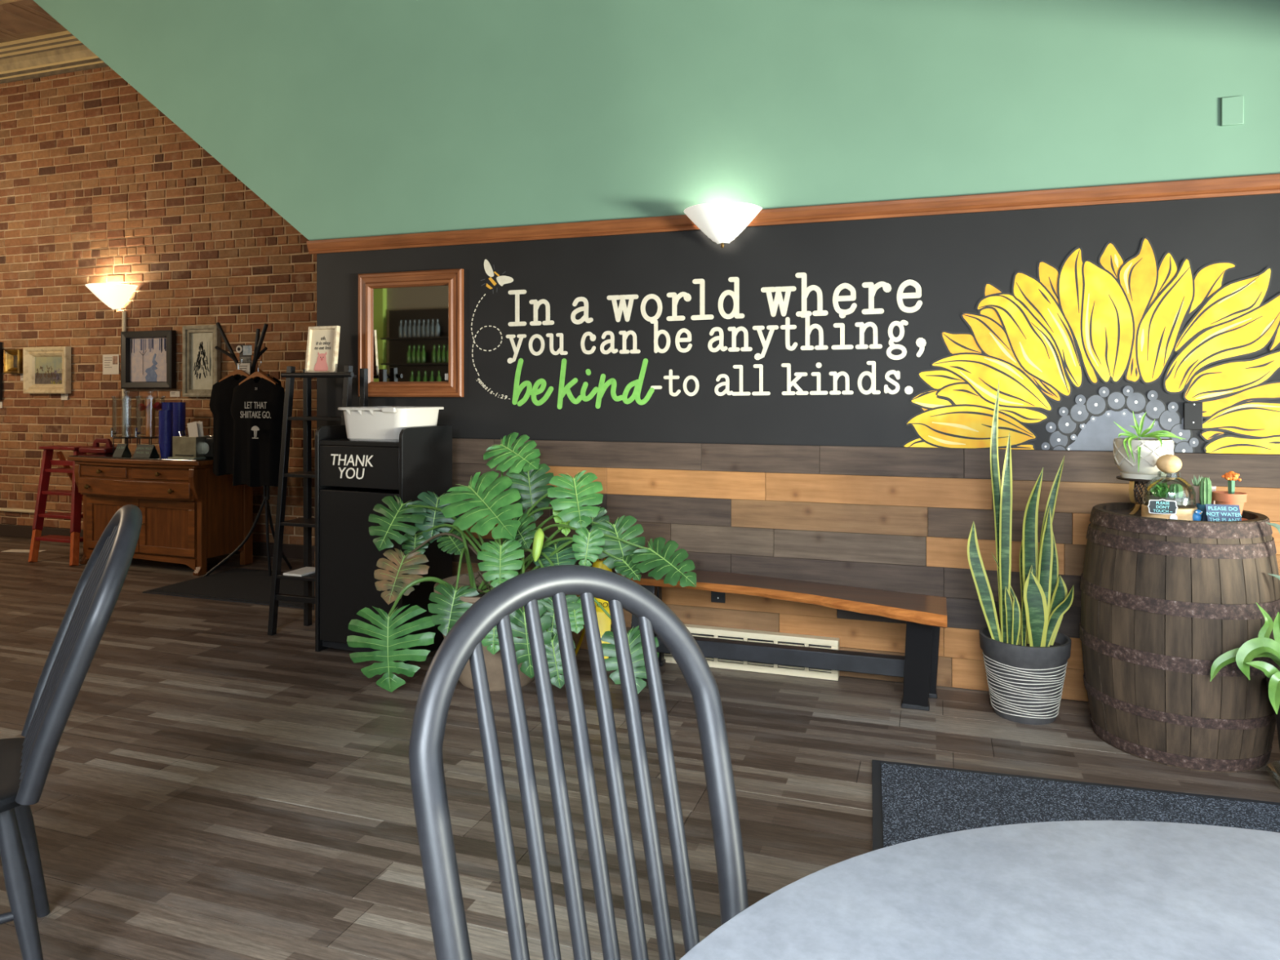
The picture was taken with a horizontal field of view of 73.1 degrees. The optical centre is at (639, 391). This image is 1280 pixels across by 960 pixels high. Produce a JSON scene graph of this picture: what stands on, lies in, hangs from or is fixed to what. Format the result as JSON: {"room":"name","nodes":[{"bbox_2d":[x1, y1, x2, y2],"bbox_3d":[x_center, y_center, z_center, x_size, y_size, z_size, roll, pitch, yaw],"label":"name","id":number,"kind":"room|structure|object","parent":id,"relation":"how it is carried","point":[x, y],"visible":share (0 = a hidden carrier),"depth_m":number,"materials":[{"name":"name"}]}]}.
{"room":"cafe","nodes":[
{"label":"cafe","id":0,"kind":"room"},
{"bbox_2d":[0,0,67,43],"bbox_3d":[-3.337,-3.105,2.263,13.020,0.170,9.520,0,0,19],"label":"ceiling","id":1,"kind":"structure","parent":0,"point":[23,19],"depth_m":7.09,"materials":[{"name":"wood"}]},
{"bbox_2d":[0,66,316,546],"bbox_3d":[-4.030,-0.920,7.370,8.400,4.440,0.305,0,0,19],"label":"wall","id":2,"kind":"structure","parent":0,"point":[98,184],"depth_m":7.37,"materials":[{"name":"brick"}]},
{"bbox_2d":[0,342,2,399],"bbox_3d":[-5.957,-0.189,7.840,0.426,0.524,0.040,0,0,19],"label":"framed picture","id":3,"kind":"object","parent":2,"relation":"attached to","point":[1,343],"visible":1,"depth_m":7.78,"materials":[{"name":"black"}]},
{"bbox_2d":[3,349,22,373],"bbox_3d":[-5.581,-0.272,7.702,0.191,0.215,0.058,0,0,19],"label":"framed picture","id":4,"kind":"object","parent":2,"relation":"attached to","point":[12,358],"visible":1,"depth_m":7.70},
{"bbox_2d":[0,507,47,513],"bbox_3d":[-6.217,1.060,7.944,2.089,0.028,0.028,0,0,19],"label":"conduit","id":5,"kind":"object","parent":2,"relation":"attached to","point":[1,508],"visible":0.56,"depth_m":7.70,"materials":[{"name":"beige metal"}]},
{"bbox_2d":[22,346,71,393],"bbox_3d":[-5.201,-0.190,7.572,0.514,0.408,0.058,0,0,19],"label":"framed picture","id":6,"kind":"object","parent":2,"relation":"attached to","point":[46,370],"visible":1,"depth_m":7.58,"materials":[{"name":"brown wood"}]},
{"bbox_2d":[0,31,108,84],"bbox_3d":[-5.151,-2.915,7.492,6.200,0.260,0.200,0,0,19],"label":"trim","id":7,"kind":"structure","parent":2,"relation":"attached to","point":[60,52],"depth_m":7.49,"materials":[{"name":"brown wood"}]},
{"bbox_2d":[61,393,67,399],"bbox_3d":[-5.028,0.042,7.550,0.077,0.056,0.004,0,0,19],"label":"wall label","id":8,"kind":"object","parent":2,"relation":"attached to","point":[64,396],"visible":1,"depth_m":7.55,"materials":[{"name":"beige paper"}]},
{"bbox_2d":[102,354,119,374],"bbox_3d":[-4.515,-0.235,7.374,0.183,0.169,0.005,0,0,19],"label":"wall label","id":9,"kind":"object","parent":2,"relation":"attached to","point":[110,362],"visible":1,"depth_m":7.37,"materials":[{"name":"beige paper"}]},
{"bbox_2d":[84,283,137,311],"bbox_3d":[-4.479,-0.786,7.233,0.464,0.223,0.232,0,0,19],"label":"wall sconce","id":10,"kind":"object","parent":2,"relation":"attached to","point":[114,295],"visible":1,"depth_m":7.21,"materials":[{"name":"white glass"}]},
{"bbox_2d":[121,311,126,444],"bbox_3d":[-4.364,-0.092,7.309,0.030,1.183,0.032,0,0,19],"label":"conduit","id":11,"kind":"object","parent":2,"relation":"attached to","point":[123,313],"visible":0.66,"depth_m":7.30,"materials":[{"name":"beige metal"}]},
{"bbox_2d":[120,329,176,388],"bbox_3d":[-4.100,-0.268,7.199,0.552,0.482,0.050,0,0,19],"label":"framed picture","id":12,"kind":"object","parent":2,"relation":"attached to","point":[148,357],"visible":1,"depth_m":7.21,"materials":[{"name":"black wood"}]},
{"bbox_2d":[0,524,315,559],"bbox_3d":[-4.693,1.248,7.440,7.100,0.105,0.022,0,0,19],"label":"baseboard","id":13,"kind":"structure","parent":2,"relation":"attached to","point":[260,548],"depth_m":7.52,"materials":[{"name":"brown wood"}]},
{"bbox_2d":[169,391,179,396],"bbox_3d":[-3.845,0.017,7.145,0.103,0.046,0.004,0,0,19],"label":"wall label","id":14,"kind":"object","parent":2,"relation":"attached to","point":[172,393],"visible":1,"depth_m":7.14,"materials":[{"name":"beige paper"}]},
{"bbox_2d":[182,324,220,396],"bbox_3d":[-3.564,-0.251,7.019,0.358,0.580,0.044,0,0,19],"label":"framed picture","id":15,"kind":"object","parent":2,"relation":"attached to","point":[201,362],"visible":0.98,"depth_m":7.04,"materials":[{"name":"paint"}]},
{"bbox_2d":[0,536,1279,959],"bbox_3d":[-3.380,1.360,2.172,15.387,0.120,9.720,0,0,19],"label":"floor","id":16,"kind":"structure","parent":0,"point":[217,786],"depth_m":2.94,"materials":[{"name":"black wood"}]},
{"bbox_2d":[1,549,45,552],"bbox_3d":[-5.030,1.298,7.055,0.320,0.002,0.100,0,0,7],"label":"paper sheet","id":17,"kind":"object","parent":16,"relation":"on","point":[10,550],"visible":0.86,"depth_m":7.07,"materials":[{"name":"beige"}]},
{"bbox_2d":[28,444,90,566],"bbox_3d":[-4.475,0.876,6.867,0.765,0.875,0.659,0,0,19],"label":"step ladder","id":18,"kind":"object","parent":16,"relation":"on","point":[76,514],"visible":0.76,"depth_m":6.73,"materials":[{"name":"red wood"}]},
{"bbox_2d":[0,504,142,959],"bbox_3d":[-1.468,0.788,1.933,0.613,1.029,0.508,0,0,-34],"label":"chair","id":19,"kind":"object","parent":16,"relation":"on","point":[25,763],"visible":1,"depth_m":1.87,"materials":[{"name":"black metal"}]},
{"bbox_2d":[66,450,253,576],"bbox_3d":[-3.602,0.889,6.506,1.315,0.822,0.620,0,0,21],"label":"oak dresser","id":20,"kind":"object","parent":16,"relation":"on","point":[192,512],"visible":0.85,"depth_m":6.26,"materials":[{"name":"brown wood"}]},
{"bbox_2d":[79,438,116,453],"bbox_3d":[-4.223,0.422,6.796,0.280,0.111,0.200,0,0,19],"label":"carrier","id":21,"kind":"object","parent":20,"relation":"on","point":[95,448],"visible":0.91,"depth_m":6.73,"materials":[{"name":"red metal"}]},
{"bbox_2d":[112,444,131,456],"bbox_3d":[-3.853,0.431,6.430,0.085,0.092,0.090,0,0,18],"label":"sign","id":22,"kind":"object","parent":20,"relation":"on","point":[121,450],"visible":1,"depth_m":6.42,"materials":[{"name":"black"}]},
{"bbox_2d":[110,391,142,453],"bbox_3d":[-4.017,0.235,6.760,0.205,0.486,0.205,0,0,-26],"label":"dispenser","id":23,"kind":"object","parent":20,"relation":"on","point":[113,430],"visible":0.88,"depth_m":6.72,"materials":[{"name":"clear glass"}]},
{"bbox_2d":[110,427,116,436],"bbox_3d":[-4.055,0.310,6.649,0.024,0.070,0.039,0,0,19],"label":"tap","id":24,"kind":"object","parent":23,"relation":"on","point":[113,430],"depth_m":6.64,"materials":[{"name":"silver metal"}]},
{"bbox_2d":[133,444,159,457],"bbox_3d":[-3.626,0.431,6.344,0.155,0.092,0.090,0,0,18],"label":"sign","id":25,"kind":"object","parent":20,"relation":"on","point":[144,451],"visible":1,"depth_m":6.33,"materials":[{"name":"black"}]},
{"bbox_2d":[133,391,165,447],"bbox_3d":[-3.779,0.234,6.670,0.205,0.486,0.205,0,0,-26],"label":"dispenser","id":26,"kind":"object","parent":20,"relation":"on","point":[150,406],"visible":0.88,"depth_m":6.64,"materials":[{"name":"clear plastic"}]},
{"bbox_2d":[133,427,140,436],"bbox_3d":[-3.817,0.306,6.558,0.024,0.070,0.039,0,0,19],"label":"tap","id":27,"kind":"object","parent":26,"relation":"on","point":[137,433],"depth_m":6.55,"materials":[{"name":"silver metal"}]},
{"bbox_2d":[158,410,173,457],"bbox_3d":[-3.496,0.306,6.369,0.094,0.342,0.094,0,0,19],"label":"cup stack","id":28,"kind":"object","parent":20,"relation":"on","point":[165,417],"visible":0.98,"depth_m":6.33,"materials":[{"name":"blue plastic"}]},
{"bbox_2d":[158,423,173,426],"bbox_3d":[-3.496,0.288,6.369,0.094,0.106,0.093,0,0,-44],"label":"cup","id":29,"kind":"object","parent":28,"relation":"on","point":[160,424],"depth_m":6.33,"materials":[{"name":"blue plastic"}]},
{"bbox_2d":[158,425,173,427],"bbox_3d":[-3.496,0.300,6.369,0.094,0.106,0.093,0,0,-38],"label":"cup","id":30,"kind":"object","parent":28,"relation":"on","point":[160,426],"depth_m":6.34,"materials":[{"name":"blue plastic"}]},
{"bbox_2d":[158,426,173,429],"bbox_3d":[-3.496,0.313,6.369,0.094,0.106,0.093,0,0,-33],"label":"cup","id":31,"kind":"object","parent":28,"relation":"on","point":[160,428],"depth_m":6.33,"materials":[{"name":"blue plastic"}]},
{"bbox_2d":[158,428,173,431],"bbox_3d":[-3.496,0.325,6.369,0.094,0.106,0.093,0,0,-27],"label":"cup","id":32,"kind":"object","parent":28,"relation":"on","point":[160,429],"depth_m":6.33,"materials":[{"name":"blue plastic"}]},
{"bbox_2d":[158,430,173,432],"bbox_3d":[-3.496,0.338,6.369,0.094,0.106,0.093,0,0,-21],"label":"cup","id":33,"kind":"object","parent":28,"relation":"on","point":[160,431],"depth_m":6.33,"materials":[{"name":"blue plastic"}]},
{"bbox_2d":[158,431,173,434],"bbox_3d":[-3.496,0.350,6.369,0.094,0.106,0.093,0,0,-15],"label":"cup","id":34,"kind":"object","parent":28,"relation":"on","point":[160,433],"depth_m":6.33,"materials":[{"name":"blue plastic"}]},
{"bbox_2d":[158,433,173,435],"bbox_3d":[-3.496,0.362,6.369,0.094,0.106,0.093,0,0,-10],"label":"cup","id":35,"kind":"object","parent":28,"relation":"on","point":[160,434],"depth_m":6.33,"materials":[{"name":"blue plastic"}]},
{"bbox_2d":[158,435,173,437],"bbox_3d":[-3.496,0.375,6.369,0.094,0.106,0.093,0,0,-4],"label":"cup","id":36,"kind":"object","parent":28,"relation":"on","point":[160,436],"depth_m":6.33,"materials":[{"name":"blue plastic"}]},
{"bbox_2d":[161,402,173,453],"bbox_3d":[-3.634,0.279,6.657,0.094,0.398,0.094,0,0,19],"label":"cup stack","id":37,"kind":"object","parent":20,"relation":"on","point":[165,406],"visible":0.09,"depth_m":6.62,"materials":[{"name":"blue plastic"}]},
{"bbox_2d":[172,402,186,436],"bbox_3d":[-3.530,0.279,6.617,0.094,0.398,0.094,0,0,19],"label":"cup stack","id":38,"kind":"object","parent":20,"relation":"on","point":[179,409],"visible":0.66,"depth_m":6.58,"materials":[{"name":"blue plastic"}]},
{"bbox_2d":[172,420,186,422],"bbox_3d":[-3.530,0.272,6.617,0.093,0.106,0.094,0,0,40],"label":"cup","id":39,"kind":"object","parent":38,"relation":"on","point":[174,421],"depth_m":6.58,"materials":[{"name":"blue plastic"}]},
{"bbox_2d":[172,422,186,424],"bbox_3d":[-3.530,0.285,6.617,0.094,0.106,0.093,0,0,-44],"label":"cup","id":40,"kind":"object","parent":38,"relation":"on","point":[174,423],"depth_m":6.58,"materials":[{"name":"blue plastic"}]},
{"bbox_2d":[172,423,186,426],"bbox_3d":[-3.530,0.298,6.617,0.094,0.106,0.093,0,0,-38],"label":"cup","id":41,"kind":"object","parent":38,"relation":"on","point":[174,424],"depth_m":6.58,"materials":[{"name":"blue plastic"}]},
{"bbox_2d":[172,425,186,427],"bbox_3d":[-3.530,0.310,6.617,0.094,0.106,0.093,0,0,-33],"label":"cup","id":42,"kind":"object","parent":38,"relation":"on","point":[174,426],"depth_m":6.58,"materials":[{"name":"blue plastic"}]},
{"bbox_2d":[172,426,186,429],"bbox_3d":[-3.530,0.323,6.617,0.094,0.106,0.093,0,0,-27],"label":"cup","id":43,"kind":"object","parent":38,"relation":"on","point":[174,428],"depth_m":6.58,"materials":[{"name":"blue plastic"}]},
{"bbox_2d":[172,428,186,431],"bbox_3d":[-3.530,0.336,6.617,0.094,0.106,0.093,0,0,-21],"label":"cup","id":44,"kind":"object","parent":38,"relation":"on","point":[174,429],"depth_m":6.58,"materials":[{"name":"blue plastic"}]},
{"bbox_2d":[168,421,206,458],"bbox_3d":[-3.276,0.345,6.317,0.254,0.265,0.200,0,0,21],"label":"box","id":45,"kind":"object","parent":20,"relation":"on","point":[191,446],"visible":0.87,"depth_m":6.26,"materials":[{"name":"grey cardboard"}]},
{"bbox_2d":[203,435,213,457],"bbox_3d":[-3.107,0.397,6.330,0.137,0.162,0.156,0,0,19],"label":"napkin dispenser","id":46,"kind":"object","parent":20,"relation":"on","point":[208,444],"visible":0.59,"depth_m":6.26,"materials":[{"name":"black"}]},
{"bbox_2d":[142,568,315,609],"bbox_3d":[-2.420,1.294,5.742,1.420,0.010,0.800,0,0,19],"label":"floor mat","id":47,"kind":"object","parent":16,"relation":"on","point":[253,586],"visible":0.49,"depth_m":5.68,"materials":[{"name":"grey rubber"}]},
{"bbox_2d":[204,322,292,576],"bbox_3d":[-2.801,0.401,6.189,0.473,1.797,0.348,0,0,6],"label":"stand","id":48,"kind":"object","parent":47,"relation":"on","point":[259,340],"visible":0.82,"depth_m":6.04,"materials":[{"name":"black"}]},
{"bbox_2d":[208,357,250,475],"bbox_3d":[-2.774,0.169,5.957,0.476,0.815,0.112,0,0,13],"label":"shirt","id":49,"kind":"object","parent":48,"relation":"hanging from","point":[221,395],"visible":0.48,"depth_m":5.94,"materials":[{"name":"black fabric"}]},
{"bbox_2d":[235,344,252,374],"bbox_3d":[-2.762,-0.224,6.028,0.134,0.210,0.014,0,0,19],"label":"display","id":50,"kind":"object","parent":48,"relation":"hanging from","point":[245,352],"visible":0.93,"depth_m":6.02,"materials":[{"name":"black"}]},
{"bbox_2d":[230,359,284,487],"bbox_3d":[-2.548,0.204,5.736,0.499,0.846,0.125,0,0,22],"label":"shirt","id":51,"kind":"object","parent":48,"relation":"hanging from","point":[257,406],"visible":0.97,"depth_m":5.69,"materials":[{"name":"black fabric"}]},
{"bbox_2d":[251,426,259,438],"bbox_3d":[-2.520,0.264,5.659,0.070,0.083,0.002,0,0,22],"label":"print","id":52,"kind":"object","parent":51,"relation":"attached to","point":[254,428],"depth_m":5.66,"materials":[{"name":"grey paint"}]},
{"bbox_2d":[237,354,281,386],"bbox_3d":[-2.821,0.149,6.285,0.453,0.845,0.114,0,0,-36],"label":"hanger","id":53,"kind":"object","parent":48,"relation":"hanging from","point":[277,380],"visible":0.11,"depth_m":6.34,"materials":[{"name":"brown wood"}]},
{"bbox_2d":[267,365,368,635],"bbox_3d":[-1.729,0.580,4.659,0.470,1.443,0.250,0,0,19],"label":"ladder shelf","id":54,"kind":"object","parent":16,"relation":"on","point":[307,522],"visible":0.68,"depth_m":4.67,"materials":[{"name":"black"}]},
{"bbox_2d":[283,566,315,576],"bbox_3d":[-1.821,0.974,4.683,0.120,0.012,0.180,0,0,19],"label":"paper pad","id":55,"kind":"object","parent":54,"relation":"on","point":[305,571],"visible":0.77,"depth_m":4.65,"materials":[{"name":"beige paper"}]},
{"bbox_2d":[305,325,340,372],"bbox_3d":[-1.721,-0.226,4.682,0.200,0.263,0.051,0,0,22],"label":"sign","id":56,"kind":"object","parent":54,"relation":"on","point":[322,343],"visible":0.99,"depth_m":4.68,"materials":[{"name":"beige paper"}]},
{"bbox_2d":[315,425,452,663],"bbox_3d":[-1.300,0.736,4.401,0.540,1.128,0.400,0,0,23],"label":"waste bin","id":57,"kind":"object","parent":16,"relation":"on","point":[352,477],"visible":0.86,"depth_m":4.26,"materials":[{"name":"black laminate"}]},
{"bbox_2d":[319,438,399,446],"bbox_3d":[-1.302,0.252,4.395,0.500,0.020,0.374,0,0,23],"label":"tray","id":58,"kind":"object","parent":57,"relation":"on","point":[322,442],"depth_m":4.25,"materials":[{"name":"plastic"}]},
{"bbox_2d":[337,406,444,441],"bbox_3d":[-1.257,0.158,4.369,0.427,0.167,0.377,0,0,22],"label":"tub","id":59,"kind":"object","parent":57,"relation":"on","point":[376,424],"visible":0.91,"depth_m":4.23,"materials":[{"name":"beige plastic"}]},
{"bbox_2d":[434,571,550,691],"bbox_3d":[-0.645,1.084,3.920,0.564,0.432,0.564,0,0,19],"label":"plant pot","id":60,"kind":"object","parent":16,"relation":"on","point":[493,663],"visible":0.19,"depth_m":3.74,"materials":[{"name":"ceramic"}]},
{"bbox_2d":[346,431,696,693],"bbox_3d":[-0.523,0.737,3.812,1.596,1.092,0.572,0,0,14],"label":"leaf plant","id":61,"kind":"object","parent":60,"relation":"in","point":[501,566],"visible":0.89,"depth_m":3.74,"materials":[{"name":"green plant"}]},
{"bbox_2d":[408,564,748,959],"bbox_3d":[0.012,0.788,1.117,0.508,1.029,0.613,0,0,-31],"label":"chair","id":62,"kind":"object","parent":16,"relation":"on","point":[462,643],"visible":0.97,"depth_m":1.26,"materials":[{"name":"black metal"}]},
{"bbox_2d":[574,557,612,658],"bbox_3d":[-0.180,1.043,4.129,0.225,0.510,0.225,0,0,39],"label":"caution sign","id":63,"kind":"object","parent":16,"relation":"on","point":[604,621],"visible":0.35,"depth_m":4.07,"materials":[{"name":"yellow plastic"}]},
{"bbox_2d":[624,567,946,711],"bbox_3d":[0.580,1.069,3.701,1.380,0.462,0.542,0,0,19],"label":"bench","id":64,"kind":"object","parent":16,"relation":"on","point":[924,615],"visible":0.76,"depth_m":3.66,"materials":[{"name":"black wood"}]},
{"bbox_2d":[679,820,1279,959],"bbox_3d":[0.582,0.917,0.403,1.376,0.755,1.376,0,0,19],"label":"round table","id":65,"kind":"object","parent":16,"relation":"on","point":[1073,890],"visible":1,"depth_m":0.91,"materials":[{"name":"grey stone"}]},
{"bbox_2d":[978,624,1071,724],"bbox_3d":[1.551,1.141,3.486,0.340,0.318,0.340,0,0,19],"label":"planter","id":66,"kind":"object","parent":16,"relation":"on","point":[1025,683],"visible":0.98,"depth_m":3.37,"materials":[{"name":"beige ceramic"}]},
{"bbox_2d":[967,381,1073,647],"bbox_3d":[1.523,0.490,3.441,0.385,1.083,0.173,0,0,-10],"label":"snake plant","id":67,"kind":"object","parent":66,"relation":"on","point":[1045,597],"visible":0.94,"depth_m":3.46,"materials":[{"name":"green plant"}]},
{"bbox_2d":[871,760,1279,850],"bbox_3d":[1.308,1.294,2.417,1.270,0.010,0.950,0,0,15],"label":"entrance mat","id":68,"kind":"object","parent":16,"relation":"on","point":[911,802],"visible":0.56,"depth_m":2.70,"materials":[{"name":"grey carpet"}]},
{"bbox_2d":[1079,502,1279,773],"bbox_3d":[2.002,0.873,3.222,0.648,0.855,0.648,0,0,19],"label":"barrel","id":69,"kind":"object","parent":16,"relation":"on","point":[1162,599],"visible":0.91,"depth_m":2.97,"materials":[{"name":"brown wood"}]},
{"bbox_2d":[1115,475,1169,514],"bbox_3d":[1.945,0.399,3.340,0.184,0.137,0.184,0,0,19],"label":"plant stand","id":70,"kind":"object","parent":69,"relation":"on","point":[1133,496],"visible":0.54,"depth_m":3.31,"materials":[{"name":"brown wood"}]},
{"bbox_2d":[1113,437,1173,479],"bbox_3d":[1.945,0.257,3.340,0.203,0.148,0.203,0,0,19],"label":"planter","id":71,"kind":"object","parent":70,"relation":"on","point":[1151,451],"visible":0.87,"depth_m":3.27,"materials":[{"name":"beige ceramic"}]},
{"bbox_2d":[1113,412,1185,471],"bbox_3d":[1.960,0.188,3.322,0.245,0.226,0.200,0,0,19],"label":"spider plant","id":72,"kind":"object","parent":71,"relation":"in","point":[1156,434],"visible":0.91,"depth_m":3.31,"materials":[{"name":"green plant"}]},
{"bbox_2d":[1147,498,1177,514],"bbox_3d":[1.882,0.413,3.112,0.096,0.055,0.005,0,0,22],"label":"sign","id":73,"kind":"object","parent":69,"relation":"on","point":[1162,506],"visible":1,"depth_m":3.11,"materials":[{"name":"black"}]},
{"bbox_2d":[1141,454,1197,520],"bbox_3d":[1.946,0.350,3.178,0.176,0.242,0.182,0,0,19],"label":"glass terrarium","id":74,"kind":"object","parent":69,"relation":"on","point":[1167,464],"visible":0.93,"depth_m":3.15,"materials":[{"name":"clear glass"}]},
{"bbox_2d":[1150,481,1172,497],"bbox_3d":[1.920,0.360,3.189,0.067,0.061,0.078,0,0,19],"label":"plant","id":75,"kind":"object","parent":74,"relation":"on","point":[1161,491],"depth_m":3.18,"materials":[{"name":"green plant"}]},
{"bbox_2d":[1192,509,1202,520],"bbox_3d":[2.000,0.446,3.102,0.034,0.049,0.048,0,0,-18],"label":"bird figurine","id":76,"kind":"object","parent":69,"relation":"on","point":[1197,516],"visible":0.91,"depth_m":3.09,"materials":[{"name":"blue ceramic"}]},
{"bbox_2d":[1191,476,1216,504],"bbox_3d":[2.109,0.392,3.242,0.088,0.159,0.087,0,0,19],"label":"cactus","id":77,"kind":"object","parent":69,"relation":"on","point":[1196,485],"visible":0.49,"depth_m":3.22,"materials":[{"name":"green plant"}]},
{"bbox_2d":[1195,477,1213,520],"bbox_3d":[2.065,0.391,3.153,0.060,0.161,0.060,0,0,19],"label":"cactus","id":78,"kind":"object","parent":69,"relation":"on","point":[1205,488],"visible":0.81,"depth_m":3.14,"materials":[{"name":"green plant"}]},
{"bbox_2d":[1202,503,1241,520],"bbox_3d":[2.067,0.433,3.066,0.108,0.068,0.060,0,0,15],"label":"sign","id":79,"kind":"object","parent":69,"relation":"on","point":[1211,512],"visible":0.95,"depth_m":3.06,"materials":[{"name":"blue wood"}]},
{"bbox_2d":[1212,471,1247,520],"bbox_3d":[2.143,0.379,3.140,0.108,0.184,0.108,0,0,19],"label":"terracotta pot","id":80,"kind":"object","parent":69,"relation":"on","point":[1233,497],"visible":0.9,"depth_m":3.12,"materials":[{"name":"ceramic"}]},
{"bbox_2d":[1266,676,1279,788],"bbox_3d":[2.214,1.128,2.793,0.310,0.342,0.310,0,0,19],"label":"pot","id":81,"kind":"object","parent":16,"relation":"on","point":[1273,768],"visible":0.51,"depth_m":2.88,"materials":[{"name":"black ceramic"}]},
{"bbox_2d":[1209,522,1279,714],"bbox_3d":[2.110,0.729,2.819,0.429,0.570,0.257,0,0,-1],"label":"leafy plant","id":82,"kind":"object","parent":81,"relation":"in","point":[1262,646],"visible":1,"depth_m":2.80,"materials":[{"name":"green plant"}]},
{"bbox_2d":[33,0,1279,702],"bbox_3d":[-0.396,-0.895,4.469,8.884,4.390,0.140,0,0,19],"label":"wall","id":83,"kind":"structure","parent":0,"point":[348,118],"depth_m":4.09,"materials":[{"name":"green paint"}]},
{"bbox_2d":[358,268,463,396],"bbox_3d":[-1.253,-0.314,4.690,0.653,0.680,0.034,0,0,19],"label":"mirror","id":84,"kind":"object","parent":83,"relation":"attached to","point":[411,323],"visible":0.92,"depth_m":4.69,"materials":[{"name":"brown wood"}]},
{"bbox_2d":[471,293,502,375],"bbox_3d":[-0.809,-0.302,4.556,0.186,0.434,0.001,0,0,19],"label":"trail","id":85,"kind":"object","parent":83,"relation":"attached to","point":[485,294],"visible":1,"depth_m":4.57,"materials":[{"name":"white paint"}]},
{"bbox_2d":[476,377,510,399],"bbox_3d":[-0.774,-0.017,4.545,0.204,0.112,0.001,0,0,19],"label":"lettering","id":86,"kind":"object","parent":83,"relation":"attached to","point":[478,378],"visible":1,"depth_m":4.55},
{"bbox_2d":[480,259,513,293],"bbox_3d":[-0.751,-0.609,4.537,0.195,0.184,0.001,0,0,19],"label":"bee","id":87,"kind":"object","parent":83,"relation":"attached to","point":[495,277],"visible":1,"depth_m":4.54,"materials":[{"name":"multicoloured paint"}]},
{"bbox_2d":[506,272,926,408],"bbox_3d":[0.286,-0.234,4.181,2.088,0.644,0.001,0,0,19],"label":"lettering","id":88,"kind":"object","parent":83,"relation":"attached to","point":[921,343],"depth_m":4.14},
{"bbox_2d":[711,591,724,603],"bbox_3d":[0.373,0.976,4.125,0.068,0.060,0.012,0,0,19],"label":"wall outlet","id":89,"kind":"object","parent":83,"relation":"attached to","point":[716,597],"visible":0.74,"depth_m":4.12,"materials":[{"name":"black plastic"}]},
{"bbox_2d":[684,201,762,248],"bbox_3d":[0.366,-0.773,4.023,0.377,0.186,0.188,0,0,19],"label":"wall sconce","id":90,"kind":"object","parent":83,"relation":"attached to","point":[722,222],"visible":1,"depth_m":4.01,"materials":[{"name":"white glass"}]},
{"bbox_2d":[684,623,839,649],"bbox_3d":[0.563,1.131,4.029,0.720,0.054,0.066,0,0,19],"label":"air vent","id":91,"kind":"object","parent":83,"relation":"in","point":[790,639],"depth_m":4.00,"materials":[{"name":"beige metal"}]},
{"bbox_2d":[705,657,839,680],"bbox_3d":[0.612,1.275,4.012,0.616,0.045,0.066,0,0,19],"label":"air vent","id":92,"kind":"object","parent":83,"relation":"in","point":[812,673],"depth_m":3.98,"materials":[{"name":"beige metal"}]},
{"bbox_2d":[306,173,1279,253],"bbox_3d":[0.951,-0.822,3.939,5.993,0.073,0.030,0,0,19],"label":"trim","id":93,"kind":"structure","parent":83,"relation":"attached to","point":[1269,184],"depth_m":3.91,"materials":[{"name":"brown wood"}]},
{"bbox_2d":[902,236,1279,454],"bbox_3d":[1.920,-0.197,3.619,1.576,0.887,0.005,0,0,19],"label":"mural","id":94,"kind":"object","parent":83,"relation":"attached to","point":[1130,317],"visible":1,"depth_m":3.60,"materials":[{"name":"yellow paint"}]},
{"bbox_2d":[1183,402,1202,430],"bbox_3d":[2.244,0.098,3.506,0.066,0.111,0.012,0,0,19],"label":"cover plate","id":95,"kind":"object","parent":83,"relation":"attached to","point":[1193,411],"visible":1,"depth_m":3.50,"materials":[{"name":"black paint"}]},
{"bbox_2d":[1221,95,1243,125],"bbox_3d":[2.374,-1.127,3.464,0.077,0.114,0.009,0,0,19],"label":"wall plate","id":96,"kind":"object","parent":83,"relation":"attached to","point":[1232,108],"visible":1,"depth_m":3.46,"materials":[{"name":"green plastic"}]},
{"bbox_3d":[-9.567,-0.945,4.396,0.150,4.490,9.520,0,0,19],"label":"wall","id":97,"kind":"structure","parent":0,"visible":0},
{"bbox_2d":[0,0,21,4],"bbox_3d":[-5.162,-2.975,6.534,6.800,0.130,0.180,0,0,19],"label":"trim","id":98,"kind":"structure","parent":97,"relation":"attached to","point":[2,2],"depth_m":6.43,"materials":[{"name":"brown wood"}]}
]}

